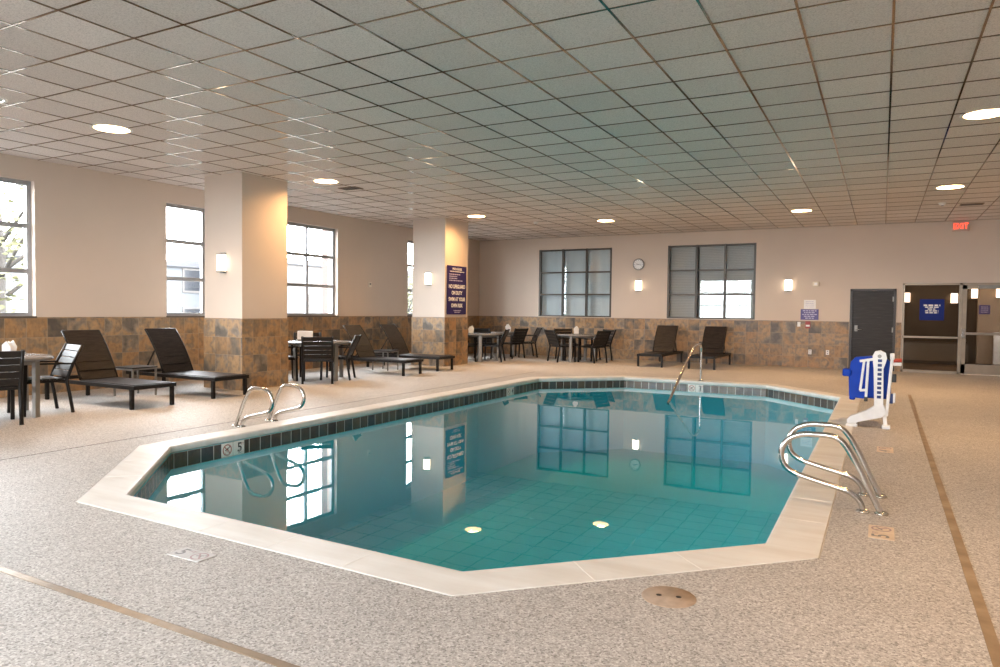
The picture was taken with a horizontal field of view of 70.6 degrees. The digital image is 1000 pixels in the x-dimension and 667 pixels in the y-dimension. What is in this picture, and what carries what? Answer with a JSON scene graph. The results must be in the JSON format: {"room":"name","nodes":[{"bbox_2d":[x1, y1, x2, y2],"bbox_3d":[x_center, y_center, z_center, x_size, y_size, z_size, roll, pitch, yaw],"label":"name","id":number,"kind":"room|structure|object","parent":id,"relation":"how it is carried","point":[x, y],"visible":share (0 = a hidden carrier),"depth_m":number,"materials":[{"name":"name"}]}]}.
{"room":"indoor swimming pool","nodes":[
{"label":"indoor swimming pool","id":0,"kind":"room"},
{"bbox_2d":[0,153,479,316],"bbox_3d":[-6.226,-0.906,12.669,0.300,3.579,23.400,2,2,28],"label":"wall","id":1,"kind":"structure","parent":0,"point":[99,241],"depth_m":12.05,"materials":[{"name":"beige paint"}]},
{"bbox_2d":[0,177,36,317],"bbox_3d":[-7.589,-1.255,9.969,0.190,2.084,1.890,2,2,28],"label":"window","id":2,"kind":"structure","parent":1,"relation":"in","point":[26,225],"depth_m":10.75,"materials":[{"name":"white metal"}]},
{"bbox_2d":[166,203,204,317],"bbox_3d":[-5.658,-1.351,13.539,0.190,2.084,1.770,2,2,28],"label":"window","id":3,"kind":"structure","parent":1,"relation":"in","point":[201,243],"depth_m":13.46,"materials":[{"name":"white metal"}]},
{"bbox_2d":[0,316,478,397],"bbox_3d":[-6.102,0.294,12.634,0.014,1.186,22.800,2,2,28],"label":"wainscot","id":4,"kind":"structure","parent":1,"relation":"attached to","point":[128,343],"depth_m":12.31,"materials":[{"name":"tile"}]},
{"bbox_2d":[287,222,337,316],"bbox_3d":[-4.343,-1.417,15.970,0.190,2.084,1.840,2,2,28],"label":"window","id":5,"kind":"structure","parent":1,"relation":"in","point":[305,254],"depth_m":16.07,"materials":[{"name":"white metal"}]},
{"bbox_2d":[407,241,412,316],"bbox_3d":[-2.152,-1.526,20.019,0.190,2.084,1.790,2,2,28],"label":"window","id":6,"kind":"structure","parent":1,"relation":"in","point":[410,242],"depth_m":19.46,"materials":[{"name":"white metal"}]},
{"bbox_2d":[0,0,999,240],"bbox_3d":[1.213,-2.476,8.603,17.069,0.001,23.300,2,2,28],"label":"ceiling","id":7,"kind":"structure","parent":0,"point":[299,18],"depth_m":7.48,"materials":[{"name":"tile"}]},
{"bbox_2d":[0,96,7,103],"bbox_3d":[-5.524,-2.505,7.527,0.472,0.034,0.472,2,2,28],"label":"recessed light","id":8,"kind":"object","parent":7,"relation":"in","point":[2,99],"visible":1,"depth_m":7.62,"materials":[{"name":"white ceramic"}]},
{"bbox_2d":[90,124,132,133],"bbox_3d":[-4.834,-2.598,8.800,0.472,0.108,0.472,2,2,28],"label":"recessed light","id":9,"kind":"object","parent":7,"relation":"in","point":[110,128],"visible":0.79,"depth_m":8.94,"materials":[{"name":"white ceramic"}]},
{"bbox_2d":[312,179,339,183],"bbox_3d":[-3.022,-2.693,12.275,0.472,0.108,0.472,2,2,28],"label":"recessed light","id":10,"kind":"object","parent":7,"relation":"in","point":[323,181],"visible":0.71,"depth_m":12.43,"materials":[{"name":"white ceramic"}]},
{"bbox_2d":[338,186,363,189],"bbox_3d":[-2.737,-2.660,12.952,0.400,0.012,0.240,2,2,28],"label":"ceiling vent","id":11,"kind":"object","parent":7,"relation":"in","point":[352,187],"visible":1,"depth_m":12.94,"materials":[{"name":"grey metal"}]},
{"bbox_2d":[466,215,485,217],"bbox_3d":[-0.559,-2.810,16.660,0.472,0.108,0.472,2,2,28],"label":"recessed light","id":12,"kind":"object","parent":7,"relation":"in","point":[471,216],"visible":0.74,"depth_m":16.82,"materials":[{"name":"white ceramic"}]},
{"bbox_2d":[0,0,999,240],"bbox_3d":[1.214,-2.475,8.605,16.569,0.010,22.806,2,2,28],"label":"grid","id":13,"kind":"object","parent":7,"relation":"attached to","point":[991,7],"visible":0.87,"depth_m":8.09,"materials":[{"name":"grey metal"}]},
{"bbox_2d":[596,219,615,221],"bbox_3d":[2.577,-2.792,17.205,0.472,0.108,0.472,2,2,28],"label":"recessed light","id":14,"kind":"object","parent":7,"relation":"in","point":[604,220],"visible":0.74,"depth_m":17.36,"materials":[{"name":"white ceramic"}]},
{"bbox_2d":[790,209,812,211],"bbox_3d":[6.457,-2.679,15.132,0.472,0.108,0.472,2,2,28],"label":"recessed light","id":15,"kind":"object","parent":7,"relation":"in","point":[796,210],"visible":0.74,"depth_m":15.24,"materials":[{"name":"white ceramic"}]},
{"bbox_2d":[934,185,965,189],"bbox_3d":[7.738,-2.565,12.144,0.472,0.108,0.472,2,2,28],"label":"recessed light","id":16,"kind":"object","parent":7,"relation":"in","point":[945,187],"visible":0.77,"depth_m":12.28,"materials":[{"name":"white ceramic"}]},
{"bbox_2d":[959,203,983,205],"bbox_3d":[9.336,-2.555,13.986,0.400,0.012,0.240,2,2,28],"label":"ceiling vent","id":17,"kind":"object","parent":7,"relation":"in","point":[967,204],"visible":1,"depth_m":13.97,"materials":[{"name":"brown metal"}]},
{"bbox_2d":[959,108,999,119],"bbox_3d":[5.296,-2.446,7.714,0.472,0.108,0.472,2,2,28],"label":"recessed light","id":18,"kind":"object","parent":7,"relation":"in","point":[987,113],"visible":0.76,"depth_m":7.87,"materials":[{"name":"white ceramic"}]},
{"bbox_2d":[0,353,999,666],"bbox_3d":[1.148,1.103,8.678,16.969,0.005,23.100,2,2,28],"label":"floor","id":19,"kind":"structure","parent":0,"point":[906,601],"depth_m":3.60,"materials":[{"name":"beige concrete"}]},
{"bbox_2d":[0,349,24,424],"bbox_3d":[-5.799,0.610,8.039,0.565,0.873,0.720,-1,3,-44],"label":"patio chair","id":20,"kind":"object","parent":19,"relation":"on","point":[8,359],"visible":1,"depth_m":8.00,"materials":[{"name":"brown metal"}]},
{"bbox_2d":[16,354,53,417],"bbox_3d":[-6.209,0.651,8.642,1.280,0.735,1.280,1,2,2],"label":"round table","id":21,"kind":"object","parent":19,"relation":"on","point":[34,360],"visible":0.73,"depth_m":8.60,"materials":[{"name":"grey laminate"}]},
{"bbox_2d":[2,340,16,350],"bbox_3d":[-5.913,0.186,8.498,0.181,0.210,0.113,1,2,11],"label":"napkin holder","id":22,"kind":"object","parent":21,"relation":"on","point":[7,346],"visible":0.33,"depth_m":8.46,"materials":[{"name":"paper"}]},
{"bbox_2d":[7,343,83,416],"bbox_3d":[-5.820,0.576,9.054,0.565,0.873,0.720,2,2,39],"label":"patio chair","id":23,"kind":"object","parent":19,"relation":"on","point":[68,363],"visible":0.71,"depth_m":9.06,"materials":[{"name":"brown metal"}]},
{"bbox_2d":[45,330,175,409],"bbox_3d":[-5.593,0.471,10.067,2.120,1.014,0.646,2,2,28],"label":"sun lounger","id":24,"kind":"object","parent":19,"relation":"on","point":[95,366],"visible":0.82,"depth_m":10.14,"materials":[{"name":"brown metal"}]},
{"bbox_2d":[113,365,157,395],"bbox_3d":[-5.598,0.727,10.850,0.440,0.450,0.440,2,2,25],"label":"side table","id":25,"kind":"object","parent":19,"relation":"on","point":[132,368],"visible":0.78,"depth_m":10.76,"materials":[{"name":"metal"}]},
{"bbox_2d":[0,566,299,666],"bbox_3d":[-2.855,1.218,3.812,9.418,0.007,0.040,2,2,28],"label":"strip","id":26,"kind":"object","parent":19,"relation":"on","point":[214,641],"visible":1,"depth_m":3.08,"materials":[{"name":"gold metal"}]},
{"bbox_2d":[126,328,248,398],"bbox_3d":[-5.012,0.437,11.287,2.120,1.014,0.646,2,2,28],"label":"sun lounger","id":27,"kind":"object","parent":19,"relation":"on","point":[174,360],"visible":0.92,"depth_m":11.33,"materials":[{"name":"brown metal"}]},
{"bbox_2d":[167,547,216,562],"bbox_3d":[-1.708,1.225,3.914,0.255,0.007,0.125,2,2,28],"label":"depth marker","id":28,"kind":"object","parent":19,"relation":"on","point":[190,554],"visible":1,"depth_m":3.91,"materials":[{"name":"tile"}]},
{"bbox_2d":[204,172,287,390],"bbox_3d":[-4.388,-0.871,12.245,0.928,3.579,1.028,2,2,28],"label":"column","id":29,"kind":"structure","parent":19,"relation":"on","point":[246,320],"depth_m":11.87,"materials":[{"name":"paint"}]},
{"bbox_2d":[217,253,225,272],"bbox_3d":[-4.640,-1.175,11.741,0.184,0.340,0.112,2,2,28],"label":"wall sconce","id":30,"kind":"object","parent":29,"relation":"attached to","point":[221,257],"visible":1,"depth_m":11.70,"materials":[{"name":"glass"}]},
{"bbox_2d":[231,386,273,427],"bbox_3d":[-2.806,0.852,8.024,0.654,0.515,0.090,2,2,28],"label":"grab rail","id":31,"kind":"object","parent":19,"relation":"on","point":[250,389],"visible":0.96,"depth_m":8.02,"materials":[{"name":"silver metal"}]},
{"bbox_2d":[265,383,305,421],"bbox_3d":[-2.574,0.845,8.466,0.641,0.504,0.090,2,2,28],"label":"grab rail","id":32,"kind":"object","parent":19,"relation":"on","point":[298,387],"visible":0.95,"depth_m":8.45,"materials":[{"name":"silver metal"}]},
{"bbox_2d":[288,345,298,380],"bbox_3d":[-4.209,0.452,13.339,0.720,0.873,0.565,0,2,-25],"label":"patio chair","id":33,"kind":"object","parent":19,"relation":"on","point":[291,357],"visible":0.3,"depth_m":13.23,"materials":[{"name":"brown metal"}]},
{"bbox_2d":[294,332,326,376],"bbox_3d":[-3.851,0.422,14.373,0.565,0.873,0.720,0,2,-26],"label":"patio chair","id":34,"kind":"object","parent":19,"relation":"on","point":[319,333],"visible":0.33,"depth_m":14.13,"materials":[{"name":"brown metal"}]},
{"bbox_2d":[301,336,333,383],"bbox_3d":[-3.342,0.474,12.966,0.565,0.873,0.720,0,2,-13],"label":"patio chair","id":35,"kind":"object","parent":19,"relation":"on","point":[309,345],"visible":1,"depth_m":12.73,"materials":[{"name":"brown metal"}]},
{"bbox_2d":[288,340,351,380],"bbox_3d":[-3.501,0.515,13.668,1.240,0.735,1.240,2,2,40],"label":"round table","id":36,"kind":"object","parent":19,"relation":"on","point":[337,343],"visible":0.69,"depth_m":13.32,"materials":[{"name":"grey metal"}]},
{"bbox_2d":[297,331,312,340],"bbox_3d":[-3.788,0.046,13.742,0.300,0.190,0.140,0,2,-6],"label":"napkin holder","id":37,"kind":"object","parent":36,"relation":"on","point":[299,333],"visible":0.76,"depth_m":13.68,"materials":[{"name":"plastic"}]},
{"bbox_2d":[320,334,361,379],"bbox_3d":[-3.087,0.452,13.737,0.720,0.873,0.565,1,2,-2],"label":"patio chair","id":38,"kind":"object","parent":19,"relation":"on","point":[356,339],"visible":0.69,"depth_m":13.61,"materials":[{"name":"brown metal"}]},
{"bbox_2d":[329,325,422,375],"bbox_3d":[-2.703,0.334,15.198,2.120,1.014,0.646,2,2,28],"label":"sun lounger","id":39,"kind":"object","parent":19,"relation":"on","point":[364,350],"visible":0.75,"depth_m":15.21,"materials":[{"name":"brown metal"}]},
{"bbox_2d":[372,349,398,370],"bbox_3d":[-2.577,0.594,15.888,0.440,0.450,0.440,2,2,25],"label":"side table","id":40,"kind":"object","parent":19,"relation":"on","point":[383,351],"visible":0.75,"depth_m":15.78,"materials":[{"name":"metal"}]},
{"bbox_2d":[366,324,454,371],"bbox_3d":[-2.111,0.301,16.378,2.120,1.014,0.646,2,2,28],"label":"sun lounger","id":41,"kind":"object","parent":19,"relation":"on","point":[394,336],"visible":0.82,"depth_m":16.40,"materials":[{"name":"brown metal"}]},
{"bbox_2d":[411,217,467,366],"bbox_3d":[-1.489,-1.018,17.667,0.968,3.579,1.088,2,2,28],"label":"column","id":42,"kind":"structure","parent":19,"relation":"on","point":[438,243],"depth_m":17.24,"materials":[{"name":"paint"}]},
{"bbox_2d":[425,272,431,285],"bbox_3d":[-1.755,-1.329,17.136,0.184,0.340,0.112,2,2,28],"label":"wall sconce","id":43,"kind":"object","parent":42,"relation":"attached to","point":[427,274],"visible":1,"depth_m":17.09,"materials":[{"name":"glass"}]},
{"bbox_2d":[447,265,466,313],"bbox_3d":[-1.064,-1.065,17.418,0.014,1.190,0.890,2,2,28],"label":"sign","id":44,"kind":"object","parent":42,"relation":"attached to","point":[456,275],"visible":1,"depth_m":17.39,"materials":[{"name":"plastic"}]},
{"bbox_2d":[468,337,476,361],"bbox_3d":[-1.058,0.313,18.611,0.720,0.873,0.565,-1,3,-44],"label":"patio chair","id":45,"kind":"object","parent":19,"relation":"on","point":[474,345],"visible":0.23,"depth_m":18.62,"materials":[{"name":"brown metal"}]},
{"bbox_2d":[468,333,500,361],"bbox_3d":[-0.553,0.368,19.097,1.160,0.735,1.160,1,2,-4],"label":"round table","id":46,"kind":"object","parent":19,"relation":"on","point":[480,336],"visible":0.7,"depth_m":18.62,"materials":[{"name":"grey laminate"}]},
{"bbox_2d":[468,325,473,333],"bbox_3d":[-0.775,-0.108,18.954,0.172,0.222,0.100,1,2,17],"label":"napkin holder","id":47,"kind":"object","parent":46,"relation":"on","point":[471,328],"visible":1,"depth_m":18.92,"materials":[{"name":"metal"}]},
{"bbox_2d":[134,380,837,571],"bbox_3d":[1.183,1.896,9.323,5.580,1.491,11.190,2,2,28],"label":"basin","id":48,"kind":"object","parent":19,"relation":"in","point":[463,488],"visible":0.49,"depth_m":10.27,"materials":[{"name":"paint"}]},
{"bbox_2d":[221,440,243,457],"bbox_3d":[-2.869,1.237,7.590,0.007,0.148,0.302,2,2,28],"label":"depth marker","id":49,"kind":"object","parent":48,"relation":"attached to","point":[236,447],"visible":1,"depth_m":7.58,"materials":[{"name":"white tile"}]},
{"bbox_2d":[76,375,860,595],"bbox_3d":[1.191,1.115,9.295,6.360,0.074,11.974,2,2,28],"label":"pool coping","id":50,"kind":"object","parent":48,"relation":"on","point":[799,532],"visible":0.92,"depth_m":4.40,"materials":[{"name":"concrete"}]},
{"bbox_2d":[668,343,702,400],"bbox_3d":[3.465,0.701,13.145,0.100,0.978,2.520,2,2,28],"label":"stair rail","id":51,"kind":"object","parent":50,"relation":"on","point":[697,344],"visible":0.94,"depth_m":13.27,"materials":[{"name":"silver metal"}]},
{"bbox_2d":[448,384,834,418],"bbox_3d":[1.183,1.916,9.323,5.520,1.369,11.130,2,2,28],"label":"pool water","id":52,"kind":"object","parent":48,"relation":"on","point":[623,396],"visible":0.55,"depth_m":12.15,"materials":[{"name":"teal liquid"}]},
{"bbox_2d":[688,384,702,388],"bbox_3d":[3.916,1.097,14.148,0.302,0.148,0.007,2,2,28],"label":"depth marker","id":53,"kind":"object","parent":48,"relation":"attached to","point":[689,385],"visible":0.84,"depth_m":14.14,"materials":[{"name":"white tile"}]},
{"bbox_2d":[473,328,499,358],"bbox_3d":[-0.402,0.271,20.094,0.565,0.873,0.720,2,2,24],"label":"patio chair","id":54,"kind":"object","parent":19,"relation":"on","point":[476,330],"visible":0.36,"depth_m":19.83,"materials":[{"name":"brown metal"}]},
{"bbox_2d":[482,329,509,361],"bbox_3d":[-0.131,0.310,19.020,0.720,0.873,0.565,1,2,11],"label":"patio chair","id":55,"kind":"object","parent":19,"relation":"on","point":[502,339],"visible":0.86,"depth_m":18.92,"materials":[{"name":"brown metal"}]},
{"bbox_2d":[491,331,513,357],"bbox_3d":[-0.105,0.318,20.764,1.200,0.735,1.200,1,2,13],"label":"round table","id":56,"kind":"object","parent":19,"relation":"on","point":[499,332],"visible":0.34,"depth_m":20.43,"materials":[{"name":"grey metal"}]},
{"bbox_2d":[500,328,528,358],"bbox_3d":[0.373,0.274,20.286,0.720,0.873,0.565,3,3,44],"label":"patio chair","id":57,"kind":"object","parent":19,"relation":"on","point":[519,336],"visible":0.87,"depth_m":20.11,"materials":[{"name":"brown metal"}]},
{"bbox_2d":[515,327,541,356],"bbox_3d":[0.838,0.258,20.922,0.720,0.873,0.565,0,2,-10],"label":"patio chair","id":58,"kind":"object","parent":19,"relation":"on","point":[535,336],"visible":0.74,"depth_m":20.70,"materials":[{"name":"brown metal"}]},
{"bbox_2d":[544,329,575,361],"bbox_3d":[1.615,0.328,19.100,0.720,0.873,0.565,0,2,-26],"label":"patio chair","id":59,"kind":"object","parent":19,"relation":"on","point":[553,340],"visible":0.98,"depth_m":18.99,"materials":[{"name":"brown metal"}]},
{"bbox_2d":[554,328,580,359],"bbox_3d":[1.913,0.299,20.053,0.565,0.873,0.720,0,2,-18],"label":"patio chair","id":60,"kind":"object","parent":19,"relation":"on","point":[571,332],"visible":0.38,"depth_m":20.25,"materials":[{"name":"brown metal"}]},
{"bbox_2d":[557,334,595,361],"bbox_3d":[2.140,0.391,19.347,1.160,0.735,1.160,2,2,30],"label":"round table","id":61,"kind":"object","parent":19,"relation":"on","point":[571,336],"visible":0.81,"depth_m":19.06,"materials":[{"name":"grey metal"}]},
{"bbox_2d":[574,326,578,333],"bbox_3d":[2.086,-0.093,19.325,0.153,0.232,0.124,1,2,5],"label":"napkin holder","id":62,"kind":"object","parent":61,"relation":"on","point":[576,329],"visible":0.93,"depth_m":19.29,"materials":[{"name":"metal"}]},
{"bbox_2d":[577,330,611,363],"bbox_3d":[2.526,0.345,18.891,0.565,0.873,0.720,-1,3,-42],"label":"patio chair","id":63,"kind":"object","parent":19,"relation":"on","point":[601,338],"visible":1,"depth_m":18.77,"materials":[{"name":"brown metal"}]},
{"bbox_2d":[584,329,615,360],"bbox_3d":[2.793,0.320,19.729,0.720,0.873,0.565,0,2,-30],"label":"patio chair","id":64,"kind":"object","parent":19,"relation":"on","point":[613,332],"visible":0.43,"depth_m":19.63,"materials":[{"name":"brown metal"}]},
{"bbox_2d":[637,325,682,367],"bbox_3d":[4.217,0.304,18.494,0.646,1.014,2.120,2,2,28],"label":"sun lounger","id":65,"kind":"object","parent":19,"relation":"on","point":[664,344],"visible":1,"depth_m":18.77,"materials":[{"name":"brown metal"}]},
{"bbox_2d":[641,586,696,607],"bbox_3d":[0.815,1.270,3.413,0.260,0.006,0.260,2,2,28],"label":"drain cover","id":66,"kind":"object","parent":19,"relation":"on","point":[662,596],"visible":1,"depth_m":3.40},
{"bbox_2d":[688,326,730,369],"bbox_3d":[5.344,0.335,17.930,0.646,1.014,2.120,2,2,28],"label":"sun lounger","id":67,"kind":"object","parent":19,"relation":"on","point":[713,342],"visible":0.85,"depth_m":18.21,"materials":[{"name":"brown metal"}]},
{"bbox_2d":[778,431,888,515],"bbox_3d":[2.353,0.988,5.009,0.719,0.569,0.090,2,2,28],"label":"grab rail","id":68,"kind":"object","parent":19,"relation":"on","point":[856,497],"visible":0.95,"depth_m":4.97,"materials":[{"name":"silver metal"}]},
{"bbox_2d":[786,422,886,498],"bbox_3d":[2.596,0.975,5.468,0.719,0.569,0.090,2,2,28],"label":"grab rail","id":69,"kind":"object","parent":19,"relation":"on","point":[878,494],"visible":0.92,"depth_m":5.43,"materials":[{"name":"silver metal"}]},
{"bbox_2d":[842,350,901,428],"bbox_3d":[4.622,0.667,8.799,0.643,0.940,0.600,2,2,28],"label":"lift","id":70,"kind":"object","parent":19,"relation":"on","point":[869,376],"visible":1,"depth_m":8.63,"materials":[{"name":"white plastic"}]},
{"bbox_2d":[868,524,894,540],"bbox_3d":[2.403,1.255,4.454,0.145,0.007,0.296,2,2,28],"label":"depth marker","id":71,"kind":"object","parent":19,"relation":"on","point":[874,531],"visible":1,"depth_m":4.44,"materials":[{"name":"beige tile"}]},
{"bbox_2d":[877,446,893,452],"bbox_3d":[3.914,1.181,7.183,0.150,0.007,0.306,2,2,28],"label":"depth marker","id":72,"kind":"object","parent":19,"relation":"on","point":[879,449],"visible":1,"depth_m":7.18,"materials":[{"name":"beige tile"}]},
{"bbox_2d":[908,395,999,666],"bbox_3d":[3.418,1.235,5.463,0.050,0.007,15.200,2,2,28],"label":"strip","id":73,"kind":"object","parent":19,"relation":"on","point":[990,637],"visible":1,"depth_m":3.87,"materials":[{"name":"gold metal"}]},
{"bbox_2d":[479,219,999,370],"bbox_3d":[6.687,-0.962,18.818,17.169,3.579,0.300,2,2,28],"label":"wall","id":74,"kind":"structure","parent":0,"point":[841,259],"depth_m":18.16,"materials":[{"name":"beige paint"}]},
{"bbox_2d":[538,248,611,316],"bbox_3d":[2.278,-1.526,21.171,2.330,2.150,0.270,2,2,28],"label":"window","id":75,"kind":"structure","parent":74,"relation":"in","point":[572,282],"depth_m":21.19,"materials":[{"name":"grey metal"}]},
{"bbox_2d":[633,259,643,269],"bbox_3d":[3.937,-1.963,20.084,0.330,0.330,0.042,2,2,28],"label":"wall clock","id":76,"kind":"object","parent":74,"relation":"attached to","point":[638,264],"visible":1,"depth_m":20.07,"materials":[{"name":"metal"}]},
{"bbox_2d":[635,279,641,290],"bbox_3d":[3.923,-1.366,20.068,0.184,0.340,0.112,2,2,28],"label":"wall sconce","id":77,"kind":"object","parent":74,"relation":"attached to","point":[638,281],"visible":1,"depth_m":20.03,"materials":[{"name":"glass"}]},
{"bbox_2d":[479,316,900,371],"bbox_3d":[6.598,0.238,18.720,16.569,1.186,0.014,2,2,28],"label":"wainscot","id":78,"kind":"structure","parent":74,"relation":"attached to","point":[749,342],"depth_m":19.04,"materials":[{"name":"tile"}]},
{"bbox_2d":[805,321,810,327],"bbox_3d":[7.840,-0.221,17.996,0.120,0.180,0.055,2,2,28],"label":"fire alarm","id":79,"kind":"object","parent":78,"relation":"attached to","point":[807,323],"visible":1,"depth_m":17.98,"materials":[{"name":"red plastic"}]},
{"bbox_2d":[667,243,756,319],"bbox_3d":[5.767,-1.424,19.286,2.345,2.150,0.270,2,2,28],"label":"window","id":80,"kind":"structure","parent":74,"relation":"in","point":[717,281],"depth_m":19.30,"materials":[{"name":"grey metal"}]},
{"bbox_2d":[784,279,791,291],"bbox_3d":[7.414,-1.243,18.182,0.184,0.340,0.112,2,2,28],"label":"wall sconce","id":81,"kind":"object","parent":74,"relation":"attached to","point":[788,282],"visible":1,"depth_m":18.14,"materials":[{"name":"glass"}]},
{"bbox_2d":[800,309,818,319],"bbox_3d":[7.887,-0.483,18.005,0.420,0.270,0.011,2,2,28],"label":"wall sign","id":82,"kind":"object","parent":74,"relation":"attached to","point":[806,314],"visible":1,"depth_m":18.00,"materials":[{"name":"plastic"}]},
{"bbox_2d":[804,300,815,308],"bbox_3d":[7.891,-0.741,17.999,0.280,0.230,0.004,2,2,28],"label":"paper notice","id":83,"kind":"object","parent":74,"relation":"attached to","point":[808,304],"visible":1,"depth_m":18.00,"materials":[{"name":"white paper"}]},
{"bbox_2d":[848,289,896,370],"bbox_3d":[9.157,-0.096,17.388,1.000,2.000,0.226,2,2,28],"label":"door","id":84,"kind":"structure","parent":74,"relation":"in","point":[872,325],"depth_m":17.36,"materials":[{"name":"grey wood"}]},
{"bbox_2d":[900,283,999,373],"bbox_3d":[11.102,-0.103,16.316,3.180,2.130,0.100,2,2,28],"label":"window","id":85,"kind":"structure","parent":74,"relation":"in","point":[904,284],"depth_m":16.60,"materials":[{"name":"grey metal"}]},
{"bbox_2d":[919,299,944,319],"bbox_3d":[10.242,-0.563,16.761,0.500,0.500,0.009,2,2,28],"label":"sign","id":86,"kind":"object","parent":85,"relation":"attached to","point":[930,309],"visible":1,"depth_m":16.76,"materials":[{"name":"blue plastic"}]},
{"bbox_2d":[960,285,999,375],"bbox_3d":[11.171,-0.079,16.219,0.965,2.070,0.135,2,2,28],"label":"door","id":87,"kind":"structure","parent":85,"relation":"attached to","point":[974,369],"depth_m":16.37,"materials":[{"name":"grey metal"}]},
{"bbox_2d":[952,221,969,231],"bbox_3d":[10.698,-2.487,16.406,0.340,0.230,0.053,2,2,28],"label":"exit sign","id":88,"kind":"object","parent":74,"relation":"attached to","point":[957,226],"visible":1,"depth_m":16.39,"materials":[{"name":"red plastic"}]},
{"bbox_2d":[903,285,977,363],"bbox_3d":[13.128,-0.470,17.962,6.800,2.800,4.300,2,2,28],"label":"wall","id":89,"kind":"structure","parent":0,"point":[948,327],"depth_m":20.40,"materials":[{"name":"brown paint"}]},
{"bbox_2d":[905,292,910,302],"bbox_3d":[11.941,-1.056,20.742,0.184,0.340,0.112,2,2,28],"label":"wall sconce","id":90,"kind":"object","parent":89,"relation":"attached to","point":[907,294],"visible":0.74,"depth_m":20.70,"materials":[{"name":"glass"}]},
{"bbox_2d":[950,292,957,303],"bbox_3d":[12.979,-1.005,20.183,0.184,0.340,0.112,2,2,28],"label":"wall sconce","id":91,"kind":"object","parent":89,"relation":"attached to","point":[954,295],"visible":1,"depth_m":20.15,"materials":[{"name":"glass"}]},
{"bbox_2d":[971,289,977,298],"bbox_3d":[13.411,-1.133,19.945,0.184,0.340,0.112,2,2,28],"label":"wall sconce","id":92,"kind":"object","parent":89,"relation":"attached to","point":[974,292],"visible":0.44,"depth_m":19.91,"materials":[{"name":"glass"}]},
{"bbox_2d":[903,363,996,375],"bbox_3d":[13.067,0.978,18.034,6.500,0.100,4.300,2,2,28],"label":"floor","id":93,"kind":"structure","parent":0,"point":[938,367],"depth_m":18.59,"materials":[{"name":"brown tile"}]},
{"bbox_2d":[903,341,969,364],"bbox_3d":[12.042,0.537,20.112,2.140,0.620,0.640,2,2,28],"label":"bench","id":94,"kind":"object","parent":93,"relation":"on","point":[917,352],"visible":0.56,"depth_m":19.76,"materials":[{"name":"brown wood"}]},
{"bbox_2d":[991,332,999,364],"bbox_3d":[12.955,0.448,18.155,0.520,0.950,0.070,2,2,28],"label":"cabinet","id":95,"kind":"object","parent":93,"relation":"on","point":[996,339],"visible":0.72,"depth_m":18.20,"materials":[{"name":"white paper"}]},
{"bbox_2d":[975,289,999,363],"bbox_3d":[14.302,-0.395,17.614,4.000,2.700,0.200,2,2,28],"label":"wall","id":96,"kind":"structure","parent":0,"point":[986,323],"depth_m":18.39,"materials":[{"name":"beige paint"}]},
{"bbox_2d":[979,305,989,313],"bbox_3d":[12.617,-0.620,18.398,0.240,0.240,0.009,2,2,28],"label":"notice","id":97,"kind":"object","parent":96,"relation":"attached to","point":[983,309],"visible":1,"depth_m":18.39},
{"bbox_2d":[996,289,999,298],"bbox_3d":[12.880,-1.060,18.187,0.184,0.340,0.112,2,2,28],"label":"wall sconce","id":98,"kind":"object","parent":96,"relation":"attached to","point":[997,290],"visible":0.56,"depth_m":18.20,"materials":[{"name":"glass"}]},
{"label":"outside","id":99,"kind":"structure","parent":0,"visible":0},
{"bbox_3d":[-31.196,1.179,28.281,58.311,0.200,100.000,2,2,28],"label":"ground","id":100,"kind":"structure","parent":99,"visible":0},
{"bbox_2d":[0,183,24,312],"bbox_3d":[-12.567,-1.404,17.705,4.765,6.105,4.818,2,2,28],"label":"street tree","id":101,"kind":"object","parent":100,"relation":"on","point":[4,235],"visible":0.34,"depth_m":17.61,"materials":[{"name":"grey plant"}]},
{"bbox_2d":[6,249,199,312],"bbox_3d":[-26.520,-1.946,43.409,12.400,5.150,11.600,2,2,28],"label":"office building","id":102,"kind":"structure","parent":100,"relation":"on","point":[182,296],"depth_m":43.24,"materials":[{"name":"white concrete"}]},
{"bbox_2d":[175,258,412,312],"bbox_3d":[-14.247,-2.479,57.681,12.400,5.550,24.400,2,2,28],"label":"apartment building","id":103,"kind":"structure","parent":100,"relation":"on","point":[295,267],"depth_m":47.10,"materials":[{"name":"white concrete"}]},
{"bbox_2d":[322,230,327,312],"bbox_3d":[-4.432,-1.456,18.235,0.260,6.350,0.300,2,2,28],"label":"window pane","id":104,"kind":"object","parent":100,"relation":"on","point":[324,233],"visible":0.07,"depth_m":18.13,"materials":[{"name":"glass"}]},
{"bbox_2d":[408,259,412,312],"bbox_3d":[-5.431,-1.676,40.404,3.861,5.305,3.804,2,2,28],"label":"street tree","id":105,"kind":"object","parent":100,"relation":"on","point":[410,283],"visible":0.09,"depth_m":40.03,"materials":[{"name":"grey plant"}]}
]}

